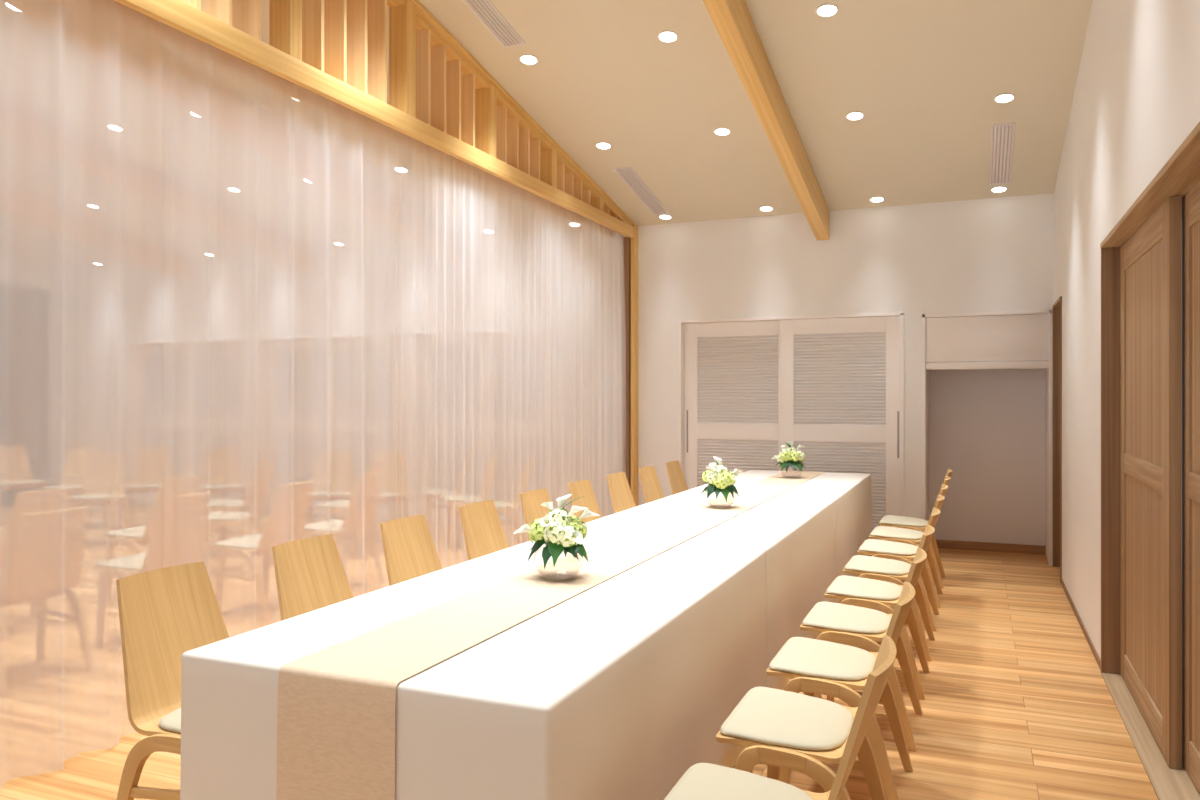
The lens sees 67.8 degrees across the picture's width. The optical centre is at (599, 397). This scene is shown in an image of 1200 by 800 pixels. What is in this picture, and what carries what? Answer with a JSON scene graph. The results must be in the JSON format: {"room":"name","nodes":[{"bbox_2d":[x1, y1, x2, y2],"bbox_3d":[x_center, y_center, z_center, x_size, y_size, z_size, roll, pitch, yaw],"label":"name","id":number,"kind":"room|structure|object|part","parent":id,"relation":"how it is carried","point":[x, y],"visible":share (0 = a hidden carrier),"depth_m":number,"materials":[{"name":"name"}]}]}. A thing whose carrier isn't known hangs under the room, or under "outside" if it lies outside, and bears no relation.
{"room":"banquet room","nodes":[
{"label":"banquet room","id":0,"kind":"room"},
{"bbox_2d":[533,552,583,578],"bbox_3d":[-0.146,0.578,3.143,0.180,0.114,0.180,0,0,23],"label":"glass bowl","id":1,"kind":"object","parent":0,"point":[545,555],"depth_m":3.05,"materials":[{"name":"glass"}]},
{"bbox_2d":[0,548,1157,799],"bbox_3d":[-3.458,1.410,4.929,13.000,0.100,11.600,0,0,23],"label":"floor","id":2,"kind":"structure","parent":0,"point":[1018,704],"depth_m":3.80,"materials":[{"name":"brown wood"}]},
{"bbox_2d":[116,561,228,799],"bbox_3d":[-1.157,0.948,2.690,0.505,0.825,0.454,0,0,23],"label":"dining chair","id":3,"kind":"object","parent":2,"relation":"on","point":[166,613],"visible":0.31,"depth_m":2.67,"materials":[{"name":"brown wood"}]},
{"bbox_3d":[-1.325,1.151,2.528,0.205,0.417,0.024,0,0,23],"label":"leg","id":4,"kind":"part","parent":3,"relation":"part of","materials":[{"name":"brown wood"}]},
{"bbox_3d":[-1.083,0.940,2.659,0.344,0.030,0.434,0,0,23],"label":"seat","id":5,"kind":"part","parent":3,"relation":"part of","materials":[{"name":"brown wood"}]},
{"bbox_3d":[-1.179,0.958,2.466,0.133,0.052,0.024,0,0,23],"label":"rail","id":6,"kind":"part","parent":3,"relation":"part of","materials":[{"name":"brown wood"}]},
{"bbox_2d":[272,534,353,620],"bbox_3d":[-0.912,0.948,3.273,0.505,0.825,0.454,0,0,23],"label":"dining chair","id":7,"kind":"object","parent":2,"relation":"on","point":[310,574],"visible":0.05,"depth_m":3.35,"materials":[{"name":"brown wood"}]},
{"bbox_2d":[380,514,441,585],"bbox_3d":[-0.667,0.948,3.855,0.505,0.825,0.454,0,0,23],"label":"dining chair","id":8,"kind":"object","parent":2,"relation":"on","point":[410,552],"visible":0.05,"depth_m":3.93,"materials":[{"name":"brown wood"}]},
{"bbox_2d":[180,538,765,799],"bbox_3d":[-0.180,0.997,2.985,1.050,0.714,2.063,0,0,23],"label":"tablecloth","id":9,"kind":"object","parent":2,"relation":"on","point":[614,690],"visible":0.86,"depth_m":2.23,"materials":[{"name":"white fabric"}]},
{"bbox_2d":[276,470,823,799],"bbox_3d":[0.582,0.992,4.882,0.344,0.713,6.161,0,0,23],"label":"table runner","id":10,"kind":"object","parent":9,"relation":"on","point":[337,702],"visible":0.91,"depth_m":2.19,"materials":[{"name":"beige fabric"}]},
{"bbox_2d":[514,494,599,578],"bbox_3d":[-0.150,0.489,3.132,0.263,0.292,0.252,0,0,23],"label":"flower bowl","id":11,"kind":"object","parent":10,"relation":"on","point":[560,532],"visible":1,"depth_m":3.10,"materials":[{"name":"clear glass"}]},
{"bbox_2d":[701,456,743,505],"bbox_3d":[0.707,0.489,5.155,0.252,0.292,0.263,0,0,3],"label":"flower bowl","id":12,"kind":"object","parent":10,"relation":"on","point":[719,479],"visible":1,"depth_m":5.09,"materials":[{"name":"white plant"}]},
{"bbox_2d":[770,441,805,477],"bbox_3d":[1.502,0.489,7.057,0.263,0.292,0.252,0,0,-27],"label":"flower bowl","id":13,"kind":"object","parent":10,"relation":"on","point":[789,456],"visible":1,"depth_m":7.00,"materials":[{"name":"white plant"}]},
{"bbox_2d":[459,500,508,560],"bbox_3d":[-0.421,0.948,4.438,0.505,0.825,0.454,0,0,23],"label":"dining chair","id":14,"kind":"object","parent":2,"relation":"on","point":[483,532],"visible":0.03,"depth_m":4.52,"materials":[{"name":"brown wood"}]},
{"bbox_2d":[520,488,550,540],"bbox_3d":[-0.176,0.948,5.020,0.505,0.825,0.454,0,0,23],"label":"dining chair","id":15,"kind":"object","parent":2,"relation":"on","point":[531,501],"visible":0.06,"depth_m":5.09,"materials":[{"name":"brown wood"}]},
{"bbox_2d":[568,479,601,523],"bbox_3d":[0.069,0.948,5.602,0.505,0.825,0.454,0,0,23],"label":"dining chair","id":16,"kind":"object","parent":2,"relation":"on","point":[577,489],"visible":0.06,"depth_m":5.71,"materials":[{"name":"brown wood"}]},
{"bbox_2d":[606,472,635,512],"bbox_3d":[0.315,0.948,6.185,0.505,0.825,0.454,0,0,23],"label":"dining chair","id":17,"kind":"object","parent":2,"relation":"on","point":[622,499],"visible":0.08,"depth_m":6.28,"materials":[{"name":"brown wood"}]},
{"bbox_2d":[631,224,637,506],"bbox_3d":[0.331,-0.146,8.561,0.035,3.012,0.122,0,0,23],"label":"timber post","id":18,"kind":"object","parent":2,"relation":"on","point":[634,241],"visible":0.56,"depth_m":8.51,"materials":[{"name":"brown wood"}]},
{"bbox_2d":[638,466,663,502],"bbox_3d":[0.560,0.948,6.767,0.505,0.825,0.454,0,0,23],"label":"dining chair","id":19,"kind":"object","parent":2,"relation":"on","point":[652,490],"visible":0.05,"depth_m":6.86,"materials":[{"name":"brown wood"}]},
{"bbox_2d":[665,460,687,494],"bbox_3d":[0.805,0.948,7.350,0.505,0.825,0.454,0,0,23],"label":"dining chair","id":20,"kind":"object","parent":2,"relation":"on","point":[678,484],"visible":0.07,"depth_m":7.45,"materials":[{"name":"brown wood"}]},
{"bbox_2d":[583,493,835,689],"bbox_3d":[0.615,0.997,4.871,1.055,0.714,2.026,0,0,23],"label":"tablecloth","id":21,"kind":"object","parent":2,"relation":"on","point":[797,536],"visible":0.53,"depth_m":4.51,"materials":[{"name":"white fabric"}]},
{"bbox_2d":[680,470,871,602],"bbox_3d":[1.409,0.997,6.755,1.055,0.714,2.056,0,0,23],"label":"tablecloth","id":22,"kind":"object","parent":2,"relation":"on","point":[851,492],"visible":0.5,"depth_m":6.42,"materials":[{"name":"white fabric"}]},
{"bbox_2d":[664,635,895,799],"bbox_3d":[0.383,0.948,1.955,0.505,0.825,0.454,0,0,23],"label":"dining chair","id":23,"kind":"object","parent":2,"relation":"on","point":[701,781],"visible":1,"depth_m":2.03,"materials":[{"name":"beige fabric"}]},
{"bbox_3d":[0.308,0.940,1.986,0.344,0.030,0.434,0,0,23],"label":"seat","id":24,"kind":"part","parent":23,"relation":"part of","materials":[{"name":"brown wood"}]},
{"bbox_3d":[0.537,0.740,1.889,0.169,0.410,0.413,0,0,23],"label":"backrest","id":25,"kind":"part","parent":23,"relation":"part of","materials":[{"name":"brown wood"}]},
{"bbox_2d":[716,581,914,799],"bbox_3d":[0.629,0.948,2.539,0.505,0.825,0.454,0,0,23],"label":"dining chair","id":26,"kind":"object","parent":2,"relation":"on","point":[798,732],"visible":0.8,"depth_m":2.45,"materials":[{"name":"beige fabric"}]},
{"bbox_3d":[0.392,1.147,2.406,0.082,0.426,0.024,0,0,23],"label":"leg","id":27,"kind":"part","parent":26,"relation":"part of","materials":[{"name":"brown wood"}]},
{"bbox_3d":[0.559,1.147,2.802,0.082,0.426,0.024,0,0,23],"label":"leg","id":28,"kind":"part","parent":26,"relation":"part of","materials":[{"name":"brown wood"}]},
{"bbox_3d":[0.484,0.958,2.367,0.133,0.052,0.024,0,0,23],"label":"rail","id":29,"kind":"part","parent":26,"relation":"part of","materials":[{"name":"brown wood"}]},
{"bbox_3d":[0.554,0.940,2.570,0.344,0.030,0.434,0,0,23],"label":"seat","id":30,"kind":"part","parent":26,"relation":"part of","materials":[{"name":"white fabric"}]},
{"bbox_3d":[0.630,1.151,2.305,0.205,0.417,0.024,0,0,23],"label":"leg","id":31,"kind":"part","parent":26,"relation":"part of","materials":[{"name":"brown wood"}]},
{"bbox_3d":[0.797,1.151,2.701,0.205,0.417,0.024,0,0,23],"label":"leg","id":32,"kind":"part","parent":26,"relation":"part of","materials":[{"name":"brown wood"}]},
{"bbox_3d":[0.784,0.740,2.474,0.169,0.410,0.413,0,0,23],"label":"backrest","id":33,"kind":"part","parent":26,"relation":"part of","materials":[{"name":"brown wood"}]},
{"bbox_2d":[766,548,926,799],"bbox_3d":[0.875,0.948,3.123,0.505,0.825,0.454,0,0,23],"label":"dining chair","id":34,"kind":"object","parent":2,"relation":"on","point":[836,670],"visible":0.74,"depth_m":3.01,"materials":[{"name":"beige fabric"}]},
{"bbox_3d":[0.638,1.147,2.990,0.082,0.426,0.024,0,0,23],"label":"leg","id":35,"kind":"part","parent":34,"relation":"part of","materials":[{"name":"brown wood"}]},
{"bbox_3d":[0.805,1.147,3.386,0.082,0.426,0.024,0,0,23],"label":"leg","id":36,"kind":"part","parent":34,"relation":"part of","materials":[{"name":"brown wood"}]},
{"bbox_3d":[0.730,0.958,2.951,0.133,0.052,0.024,0,0,23],"label":"rail","id":37,"kind":"part","parent":34,"relation":"part of","materials":[{"name":"brown wood"}]},
{"bbox_3d":[0.800,0.940,3.155,0.344,0.030,0.434,0,0,23],"label":"seat","id":38,"kind":"part","parent":34,"relation":"part of","materials":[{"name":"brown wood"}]},
{"bbox_3d":[0.876,1.151,2.889,0.205,0.417,0.024,0,0,23],"label":"leg","id":39,"kind":"part","parent":34,"relation":"part of","materials":[{"name":"brown wood"}]},
{"bbox_3d":[1.043,1.151,3.286,0.205,0.417,0.024,0,0,23],"label":"leg","id":40,"kind":"part","parent":34,"relation":"part of","materials":[{"name":"brown wood"}]},
{"bbox_3d":[1.030,0.740,3.058,0.169,0.410,0.413,0,0,23],"label":"backrest","id":41,"kind":"part","parent":34,"relation":"part of","materials":[{"name":"brown wood"}]},
{"bbox_2d":[800,524,934,751],"bbox_3d":[1.121,0.948,3.708,0.505,0.825,0.454,0,0,23],"label":"dining chair","id":42,"kind":"object","parent":2,"relation":"on","point":[859,627],"visible":0.7,"depth_m":3.60,"materials":[{"name":"white fabric"}]},
{"bbox_3d":[0.884,1.147,3.574,0.082,0.426,0.024,0,0,23],"label":"leg","id":43,"kind":"part","parent":42,"relation":"part of","materials":[{"name":"brown wood"}]},
{"bbox_3d":[1.051,1.147,3.970,0.082,0.426,0.024,0,0,23],"label":"leg","id":44,"kind":"part","parent":42,"relation":"part of","materials":[{"name":"brown wood"}]},
{"bbox_3d":[1.046,0.940,3.739,0.344,0.030,0.434,0,0,23],"label":"seat","id":45,"kind":"part","parent":42,"relation":"part of","materials":[{"name":"white fabric"}]},
{"bbox_3d":[0.976,0.958,3.535,0.133,0.052,0.024,0,0,23],"label":"rail","id":46,"kind":"part","parent":42,"relation":"part of","materials":[{"name":"brown wood"}]},
{"bbox_3d":[1.122,1.151,3.474,0.205,0.417,0.024,0,0,23],"label":"leg","id":47,"kind":"part","parent":42,"relation":"part of","materials":[{"name":"brown wood"}]},
{"bbox_3d":[1.289,1.151,3.870,0.205,0.417,0.024,0,0,23],"label":"leg","id":48,"kind":"part","parent":42,"relation":"part of","materials":[{"name":"brown wood"}]},
{"bbox_3d":[1.276,0.740,3.642,0.169,0.410,0.413,0,0,23],"label":"backrest","id":49,"kind":"part","parent":42,"relation":"part of","materials":[{"name":"brown wood"}]},
{"bbox_2d":[824,507,939,699],"bbox_3d":[1.367,0.948,4.292,0.505,0.825,0.454,0,0,23],"label":"dining chair","id":50,"kind":"object","parent":2,"relation":"on","point":[878,595],"visible":0.62,"depth_m":4.18,"materials":[{"name":"white fabric"}]},
{"bbox_3d":[1.130,1.147,4.158,0.082,0.426,0.024,0,0,23],"label":"leg","id":51,"kind":"part","parent":50,"relation":"part of","materials":[{"name":"brown wood"}]},
{"bbox_3d":[1.292,0.940,4.323,0.344,0.030,0.434,0,0,23],"label":"seat","id":52,"kind":"part","parent":50,"relation":"part of","materials":[{"name":"brown wood"}]},
{"bbox_3d":[1.222,0.958,4.120,0.133,0.052,0.024,0,0,23],"label":"rail","id":53,"kind":"part","parent":50,"relation":"part of","materials":[{"name":"brown wood"}]},
{"bbox_3d":[1.368,1.151,4.058,0.205,0.417,0.024,0,0,23],"label":"leg","id":54,"kind":"part","parent":50,"relation":"part of","materials":[{"name":"brown wood"}]},
{"bbox_3d":[1.535,1.151,4.454,0.205,0.417,0.024,0,0,23],"label":"leg","id":55,"kind":"part","parent":50,"relation":"part of","materials":[{"name":"brown wood"}]},
{"bbox_3d":[1.522,0.740,4.227,0.169,0.410,0.413,0,0,23],"label":"backrest","id":56,"kind":"part","parent":50,"relation":"part of","materials":[{"name":"brown wood"}]},
{"bbox_2d":[843,494,944,661],"bbox_3d":[1.613,0.948,4.876,0.505,0.825,0.454,0,0,23],"label":"dining chair","id":57,"kind":"object","parent":2,"relation":"on","point":[876,568],"visible":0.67,"depth_m":4.77,"materials":[{"name":"beige fabric"}]},
{"bbox_3d":[1.538,0.940,4.908,0.344,0.030,0.434,0,0,23],"label":"seat","id":58,"kind":"part","parent":57,"relation":"part of","materials":[{"name":"beige fabric"}]},
{"bbox_3d":[1.468,0.958,4.704,0.133,0.052,0.024,0,0,23],"label":"rail","id":59,"kind":"part","parent":57,"relation":"part of","materials":[{"name":"brown wood"}]},
{"bbox_3d":[1.614,1.151,4.642,0.205,0.417,0.024,0,0,23],"label":"leg","id":60,"kind":"part","parent":57,"relation":"part of","materials":[{"name":"brown wood"}]},
{"bbox_3d":[1.781,1.151,5.039,0.205,0.417,0.024,0,0,23],"label":"leg","id":61,"kind":"part","parent":57,"relation":"part of","materials":[{"name":"brown wood"}]},
{"bbox_3d":[1.768,0.740,4.811,0.169,0.410,0.413,0,0,23],"label":"backrest","id":62,"kind":"part","parent":57,"relation":"part of","materials":[{"name":"brown wood"}]},
{"bbox_2d":[857,484,947,631],"bbox_3d":[1.859,0.948,5.461,0.505,0.825,0.454,0,0,23],"label":"dining chair","id":63,"kind":"object","parent":2,"relation":"on","point":[899,551],"visible":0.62,"depth_m":5.36,"materials":[{"name":"beige fabric"}]},
{"bbox_3d":[1.785,0.940,5.492,0.344,0.030,0.434,0,0,23],"label":"seat","id":64,"kind":"part","parent":63,"relation":"part of","materials":[{"name":"beige fabric"}]},
{"bbox_3d":[1.714,0.958,5.288,0.133,0.052,0.024,0,0,23],"label":"rail","id":65,"kind":"part","parent":63,"relation":"part of","materials":[{"name":"brown wood"}]},
{"bbox_3d":[1.860,1.151,5.227,0.205,0.417,0.024,0,0,23],"label":"leg","id":66,"kind":"part","parent":63,"relation":"part of","materials":[{"name":"brown wood"}]},
{"bbox_3d":[2.027,1.151,5.623,0.205,0.417,0.024,0,0,23],"label":"leg","id":67,"kind":"part","parent":63,"relation":"part of","materials":[{"name":"brown wood"}]},
{"bbox_3d":[2.014,0.740,5.395,0.169,0.410,0.413,0,0,23],"label":"backrest","id":68,"kind":"part","parent":63,"relation":"part of","materials":[{"name":"brown wood"}]},
{"bbox_2d":[869,476,950,607],"bbox_3d":[2.105,0.948,6.045,0.505,0.825,0.454,0,0,23],"label":"dining chair","id":69,"kind":"object","parent":2,"relation":"on","point":[908,536],"visible":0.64,"depth_m":5.95,"materials":[{"name":"beige fabric"}]},
{"bbox_3d":[2.031,0.940,6.076,0.344,0.030,0.434,0,0,23],"label":"seat","id":70,"kind":"part","parent":69,"relation":"part of","materials":[{"name":"beige fabric"}]},
{"bbox_3d":[1.960,0.958,5.872,0.133,0.052,0.024,0,0,23],"label":"rail","id":71,"kind":"part","parent":69,"relation":"part of","materials":[{"name":"brown wood"}]},
{"bbox_3d":[2.106,1.151,5.811,0.205,0.417,0.024,0,0,23],"label":"leg","id":72,"kind":"part","parent":69,"relation":"part of","materials":[{"name":"brown wood"}]},
{"bbox_3d":[2.273,1.151,6.207,0.205,0.417,0.024,0,0,23],"label":"leg","id":73,"kind":"part","parent":69,"relation":"part of","materials":[{"name":"brown wood"}]},
{"bbox_3d":[2.260,0.740,5.979,0.169,0.410,0.413,0,0,23],"label":"backrest","id":74,"kind":"part","parent":69,"relation":"part of","materials":[{"name":"brown wood"}]},
{"bbox_2d":[878,469,952,588],"bbox_3d":[2.351,0.948,6.629,0.505,0.825,0.454,0,0,23],"label":"dining chair","id":75,"kind":"object","parent":2,"relation":"on","point":[918,524],"visible":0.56,"depth_m":6.54,"materials":[{"name":"beige fabric"}]},
{"bbox_3d":[2.277,0.940,6.660,0.344,0.030,0.434,0,0,23],"label":"seat","id":76,"kind":"part","parent":75,"relation":"part of","materials":[{"name":"beige fabric"}]},
{"bbox_3d":[2.207,0.958,6.457,0.133,0.052,0.024,0,0,23],"label":"rail","id":77,"kind":"part","parent":75,"relation":"part of","materials":[{"name":"brown wood"}]},
{"bbox_3d":[2.353,1.151,6.395,0.205,0.417,0.024,0,0,23],"label":"leg","id":78,"kind":"part","parent":75,"relation":"part of","materials":[{"name":"brown wood"}]},
{"bbox_3d":[2.519,1.151,6.792,0.205,0.417,0.024,0,0,23],"label":"leg","id":79,"kind":"part","parent":75,"relation":"part of","materials":[{"name":"brown wood"}]},
{"bbox_3d":[2.506,0.740,6.564,0.169,0.410,0.413,0,0,23],"label":"backrest","id":80,"kind":"part","parent":75,"relation":"part of","materials":[{"name":"brown wood"}]},
{"bbox_2d":[261,0,1092,225],"bbox_3d":[-3.880,-2.670,4.726,12.380,2.115,10.900,0,0,23],"label":"ceiling","id":81,"kind":"structure","parent":0,"point":[925,77],"depth_m":5.94,"materials":[{"name":"paint"}]},
{"bbox_2d":[114,0,633,237],"bbox_3d":[-1.778,-2.542,3.772,0.205,2.044,10.332,0,0,23],"label":"wooden truss","id":82,"kind":"object","parent":81,"relation":"attached to","point":[441,97],"visible":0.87,"depth_m":5.17,"materials":[{"name":"brown wood"}]},
{"bbox_2d":[0,0,397,788],"bbox_3d":[-2.135,-0.120,2.923,0.119,2.936,4.930,0,0,23],"label":"sheer curtain","id":83,"kind":"object","parent":82,"relation":"hanging from","point":[199,243],"visible":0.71,"depth_m":3.64,"materials":[{"name":"white fabric"}]},
{"bbox_3d":[-1.523,-2.049,4.325,0.125,0.858,0.084,0,0,23],"label":"post","id":84,"kind":"part","parent":82,"relation":"part of","materials":[{"name":"brown wood"}]},
{"bbox_3d":[-1.152,-1.962,5.205,0.125,0.683,0.084,0,0,23],"label":"post","id":85,"kind":"part","parent":82,"relation":"part of","materials":[{"name":"brown wood"}]},
{"bbox_3d":[-0.782,-1.874,6.085,0.125,0.508,0.084,0,0,23],"label":"post","id":86,"kind":"part","parent":82,"relation":"part of","materials":[{"name":"brown wood"}]},
{"bbox_2d":[398,132,625,568],"bbox_3d":[-0.457,-0.120,6.893,0.058,2.936,3.689,0,0,23],"label":"sheer curtain","id":87,"kind":"object","parent":82,"relation":"hanging from","point":[512,339],"visible":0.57,"depth_m":6.32,"materials":[{"name":"white fabric"}]},
{"bbox_3d":[-0.411,-1.787,6.966,0.125,0.334,0.084,0,0,23],"label":"post","id":88,"kind":"part","parent":82,"relation":"part of","materials":[{"name":"brown wood"}]},
{"bbox_3d":[-0.040,-1.700,7.846,0.125,0.159,0.084,0,0,23],"label":"post","id":89,"kind":"part","parent":82,"relation":"part of","materials":[{"name":"brown wood"}]},
{"bbox_2d":[462,0,524,47],"bbox_3d":[-0.734,-2.310,5.148,0.150,0.197,1.024,0,0,23],"label":"ceiling vent","id":90,"kind":"object","parent":81,"relation":"in","point":[485,11],"visible":1,"depth_m":5.38,"materials":[{"name":"white metal"}]},
{"bbox_2d":[519,54,537,64],"bbox_3d":[-0.462,-2.186,5.782,0.127,0.027,0.125,0,0,28],"label":"recessed light","id":91,"kind":"object","parent":81,"relation":"in","point":[526,59],"visible":1,"depth_m":5.78,"materials":[{"name":"white"}]},
{"bbox_2d":[595,142,611,149],"bbox_3d":[0.027,-1.955,6.943,0.127,0.027,0.125,0,0,28],"label":"recessed light","id":92,"kind":"object","parent":81,"relation":"in","point":[601,145],"visible":1,"depth_m":6.94,"materials":[{"name":"white"}]},
{"bbox_2d":[613,167,669,214],"bbox_3d":[0.376,-1.787,7.784,0.150,0.197,1.024,0,0,23],"label":"ceiling vent","id":93,"kind":"object","parent":81,"relation":"in","point":[627,174],"visible":1,"depth_m":7.74,"materials":[{"name":"white metal"}]},
{"bbox_2d":[659,215,671,219],"bbox_3d":[0.609,-1.681,8.325,0.127,0.027,0.125,0,0,28],"label":"recessed light","id":94,"kind":"object","parent":81,"relation":"in","point":[664,217],"visible":1,"depth_m":8.32,"materials":[{"name":"white"}]},
{"bbox_2d":[657,31,677,42],"bbox_3d":[0.412,-2.186,5.414,0.127,0.027,0.125,0,0,28],"label":"recessed light","id":95,"kind":"object","parent":81,"relation":"in","point":[665,36],"visible":1,"depth_m":5.41,"materials":[{"name":"white"}]},
{"bbox_2d":[714,128,730,135],"bbox_3d":[0.901,-1.955,6.575,0.127,0.027,0.125,0,0,28],"label":"recessed light","id":96,"kind":"object","parent":81,"relation":"in","point":[719,131],"visible":1,"depth_m":6.57,"materials":[{"name":"white"}]},
{"bbox_2d":[703,0,828,239],"bbox_3d":[-0.041,-2.478,3.123,0.110,2.161,10.425,0,0,23],"label":"ceiling beam","id":97,"kind":"structure","parent":81,"relation":"attached to","point":[732,19],"depth_m":5.72,"materials":[{"name":"brown wood"}]},
{"bbox_2d":[759,206,773,211],"bbox_3d":[1.483,-1.681,7.958,0.127,0.027,0.125,0,0,28],"label":"recessed light","id":98,"kind":"object","parent":81,"relation":"in","point":[763,208],"visible":1,"depth_m":7.95,"materials":[{"name":"white"}]},
{"bbox_2d":[816,4,838,17],"bbox_3d":[1.284,-2.186,5.046,0.127,0.027,0.125,0,0,28],"label":"recessed light","id":99,"kind":"object","parent":81,"relation":"in","point":[826,10],"visible":1,"depth_m":5.04,"materials":[{"name":"white"}]},
{"bbox_2d":[846,112,864,120],"bbox_3d":[1.774,-1.955,6.208,0.127,0.027,0.125,0,0,28],"label":"recessed light","id":100,"kind":"object","parent":81,"relation":"in","point":[853,116],"visible":1,"depth_m":6.20,"materials":[{"name":"white"}]},
{"bbox_2d":[869,197,884,202],"bbox_3d":[2.356,-1.681,7.590,0.127,0.027,0.125,0,0,28],"label":"recessed light","id":101,"kind":"object","parent":81,"relation":"in","point":[873,199],"visible":1,"depth_m":7.59,"materials":[{"name":"white"}]},
{"bbox_2d":[990,186,1007,192],"bbox_3d":[3.228,-1.681,7.222,0.127,0.027,0.125,0,0,28],"label":"recessed light","id":102,"kind":"object","parent":81,"relation":"in","point":[999,189],"visible":1,"depth_m":7.21,"materials":[{"name":"white"}]},
{"bbox_2d":[989,123,1014,184],"bbox_3d":[2.987,-1.794,6.641,0.150,0.197,1.024,0,0,23],"label":"ceiling vent","id":103,"kind":"object","parent":81,"relation":"in","point":[1002,135],"visible":1,"depth_m":6.58,"materials":[{"name":"white metal"}]},
{"bbox_2d":[994,93,1014,103],"bbox_3d":[2.646,-1.955,5.840,0.127,0.027,0.125,0,0,28],"label":"recessed light","id":104,"kind":"object","parent":81,"relation":"in","point":[1003,98],"visible":1,"depth_m":5.83,"materials":[{"name":"white"}]},
{"bbox_2d":[624,193,1053,564],"bbox_3d":[-1.819,-0.165,9.620,12.380,3.050,0.160,0,0,23],"label":"wall","id":105,"kind":"structure","parent":0,"point":[988,254],"depth_m":7.82,"materials":[{"name":"white paint"}]},
{"bbox_2d":[624,237,630,489],"bbox_3d":[0.262,-0.090,8.608,0.080,2.900,0.090,0,0,23],"label":"trim","id":106,"kind":"structure","parent":105,"relation":"attached to","point":[627,241],"depth_m":8.56,"materials":[{"name":"brown wood"}]},
{"bbox_2d":[679,313,903,539],"bbox_3d":[1.710,0.317,8.128,2.022,2.087,0.172,0,0,23],"label":"door","id":107,"kind":"structure","parent":105,"relation":"in","point":[832,386],"depth_m":8.06,"materials":[{"name":"white wood"}]},
{"bbox_3d":[0.833,0.323,8.510,0.016,0.405,0.010,0,0,23],"label":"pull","id":108,"kind":"part","parent":107,"relation":"part of","materials":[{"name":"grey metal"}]},
{"bbox_3d":[1.285,0.818,8.339,0.768,0.845,0.031,0,0,23],"label":"louver panel","id":109,"kind":"part","parent":107,"relation":"part of","materials":[{"name":"white wood"}]},
{"bbox_3d":[1.285,-0.161,8.339,0.768,0.815,0.031,0,0,23],"label":"louver panel","id":110,"kind":"part","parent":107,"relation":"part of","materials":[{"name":"white wood"}]},
{"bbox_3d":[2.124,0.818,7.932,0.796,0.845,0.031,0,0,23],"label":"louver panel","id":111,"kind":"part","parent":107,"relation":"part of","materials":[{"name":"white wood"}]},
{"bbox_3d":[2.124,-0.161,7.932,0.796,0.815,0.031,0,0,23],"label":"louver panel","id":112,"kind":"part","parent":107,"relation":"part of","materials":[{"name":"white wood"}]},
{"bbox_3d":[2.580,0.323,7.720,0.016,0.405,0.010,0,0,23],"label":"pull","id":113,"kind":"part","parent":107,"relation":"part of","materials":[{"name":"grey metal"}]},
{"bbox_2d":[922,310,1051,565],"bbox_3d":[3.240,0.327,7.505,0.991,2.067,0.212,0,0,23],"label":"trim","id":114,"kind":"structure","parent":105,"relation":"attached to","point":[924,316],"depth_m":7.38,"materials":[{"name":"white wood"}]},
{"bbox_2d":[926,314,1048,369],"bbox_3d":[3.216,-0.457,7.442,0.937,0.440,0.055,0,0,23],"label":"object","id":115,"kind":"structure","parent":105,"relation":"attached to","point":[958,342],"depth_m":7.42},
{"bbox_2d":[927,361,1046,556],"bbox_3d":[3.377,0.260,7.779,1.151,2.200,0.480,0,0,23],"label":"wall","id":116,"kind":"structure","parent":0,"point":[988,427],"depth_m":7.91,"materials":[{"name":"grey paint"}]},
{"bbox_2d":[936,539,1045,554],"bbox_3d":[3.420,1.323,7.910,0.949,0.075,0.025,0,0,23],"label":"baseboard","id":117,"kind":"structure","parent":116,"relation":"attached to","point":[947,544],"depth_m":7.88,"materials":[{"name":"brown wood"}]},
{"bbox_2d":[1054,0,1199,659],"bbox_3d":[1.760,-1.115,2.427,0.200,4.951,10.640,0,0,23],"label":"wall","id":118,"kind":"structure","parent":0,"point":[1136,98],"depth_m":4.58,"materials":[{"name":"white paint"}]},
{"bbox_2d":[1053,296,1061,582],"bbox_3d":[3.606,0.309,6.823,0.210,2.102,0.719,0,0,23],"label":"door","id":119,"kind":"structure","parent":118,"relation":"in","point":[1057,306],"depth_m":7.16,"materials":[{"name":"brown wood"}]},
{"bbox_2d":[1061,579,1100,669],"bbox_3d":[2.928,1.343,5.467,0.008,0.035,2.270,0,0,23],"label":"baseboard","id":120,"kind":"structure","parent":118,"relation":"attached to","point":[1082,626],"depth_m":5.20,"materials":[{"name":"brown wood"}]},
{"bbox_2d":[1100,122,1199,799],"bbox_3d":[1.963,0.300,2.928,0.214,2.119,3.128,0,0,23],"label":"door","id":121,"kind":"structure","parent":118,"relation":"in","point":[1150,259],"depth_m":3.52,"materials":[{"name":"brown wood"}]},
{"bbox_3d":[2.323,0.309,3.794,0.040,2.082,0.947,0,0,23],"label":"rail","id":122,"kind":"part","parent":121,"relation":"part of","materials":[{"name":"brown wood"}]},
{"bbox_3d":[2.323,0.307,3.794,0.024,1.825,0.947,0,0,23],"label":"board panel","id":123,"kind":"part","parent":121,"relation":"part of","materials":[{"name":"brown wood"}]},
{"bbox_3d":[1.927,0.309,2.726,0.040,2.082,0.950,0,0,23],"label":"rail","id":124,"kind":"part","parent":121,"relation":"part of","materials":[{"name":"brown wood"}]},
{"bbox_3d":[1.927,0.307,2.726,0.024,1.825,0.950,0,0,23],"label":"board panel","id":125,"kind":"part","parent":121,"relation":"part of","materials":[{"name":"brown wood"}]}
]}

